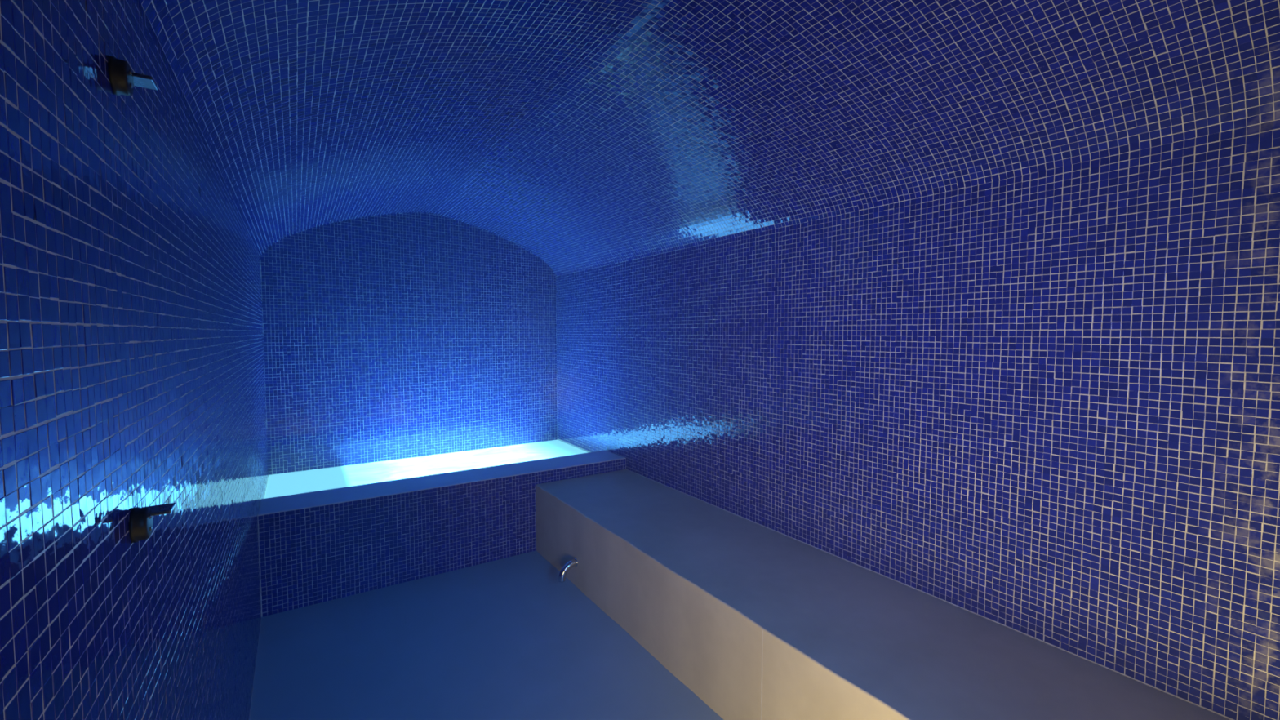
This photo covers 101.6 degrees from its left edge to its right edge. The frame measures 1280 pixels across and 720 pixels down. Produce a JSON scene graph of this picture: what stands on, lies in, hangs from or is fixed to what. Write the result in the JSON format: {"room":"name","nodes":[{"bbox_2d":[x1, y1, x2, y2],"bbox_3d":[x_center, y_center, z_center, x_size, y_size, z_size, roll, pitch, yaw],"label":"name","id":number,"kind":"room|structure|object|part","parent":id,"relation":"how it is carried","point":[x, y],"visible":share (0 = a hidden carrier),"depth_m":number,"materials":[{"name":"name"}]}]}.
{"room":"spa","nodes":[
{"label":"spa","id":0,"kind":"room"},
{"bbox_2d":[0,0,268,719],"bbox_3d":[-1.079,0.410,1.228,0.102,1.993,5.800,-2,4,-33],"label":"wall","id":1,"kind":"structure","parent":0,"point":[132,357],"depth_m":0.66,"materials":[{"name":"tile"}]},
{"bbox_2d":[107,56,158,96],"bbox_3d":[-0.679,-0.373,0.702,0.037,0.046,0.068,-2,4,-33],"label":"wall fitting","id":2,"kind":"object","parent":1,"relation":"attached to","point":[122,81],"visible":1,"depth_m":0.68,"materials":[{"name":"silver metal"}]},
{"bbox_2d":[128,502,175,542],"bbox_3d":[-0.672,0.221,0.722,0.037,0.046,0.068,-2,4,-33],"label":"wall fitting","id":3,"kind":"object","parent":1,"relation":"attached to","point":[140,521],"visible":1,"depth_m":0.70,"materials":[{"name":"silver metal"}]},
{"bbox_2d":[260,212,557,475],"bbox_3d":[-1.733,-0.013,4.311,2.420,2.516,0.102,-2,4,-33],"label":"wall","id":4,"kind":"structure","parent":0,"point":[400,335],"depth_m":4.15,"materials":[{"name":"tile"}]},
{"bbox_2d":[248,550,723,719],"bbox_3d":[-0.111,1.422,1.919,2.420,0.100,6.000,-2,4,-33],"label":"floor","id":5,"kind":"structure","parent":0,"point":[504,638],"depth_m":2.37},
{"bbox_2d":[257,440,626,617],"bbox_3d":[-1.369,1.005,3.809,2.218,0.540,1.227,-2,4,-33],"label":"bench","id":6,"kind":"object","parent":5,"relation":"on","point":[327,534],"visible":0.99,"depth_m":3.16,"materials":[{"name":"tile"}]},
{"bbox_3d":[-1.453,0.817,3.927,2.216,0.028,0.914,-2,4,-33],"label":"light panel","id":7,"kind":"part","parent":6,"relation":"part of","materials":[{"name":"grey"}]},
{"bbox_2d":[535,469,1234,719],"bbox_3d":[0.854,1.149,1.805,0.716,0.456,4.573,-2,4,-33],"label":"bench","id":8,"kind":"object","parent":5,"relation":"on","point":[758,621],"visible":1,"depth_m":1.93,"materials":[{"name":"stone"}]},
{"bbox_2d":[558,557,577,582],"bbox_3d":[-0.416,1.201,2.992,0.112,0.111,0.050,-2,4,-33],"label":"tap","id":9,"kind":"object","parent":8,"relation":"attached to","point":[570,564],"visible":1,"depth_m":2.97,"materials":[{"name":"silver metal"}]},
{"bbox_2d":[139,0,1279,275],"bbox_3d":[-0.111,-0.879,1.799,2.368,0.526,5.800,-2,4,-33],"label":"ceiling","id":10,"kind":"structure","parent":0,"point":[579,135],"depth_m":1.72,"materials":[{"name":"tile"}]},
{"bbox_2d":[555,119,1279,719],"bbox_3d":[0.857,0.343,2.501,0.102,1.993,5.800,-2,4,-33],"label":"wall","id":11,"kind":"structure","parent":0,"point":[1044,406],"depth_m":1.77,"materials":[{"name":"tile"}]}
]}

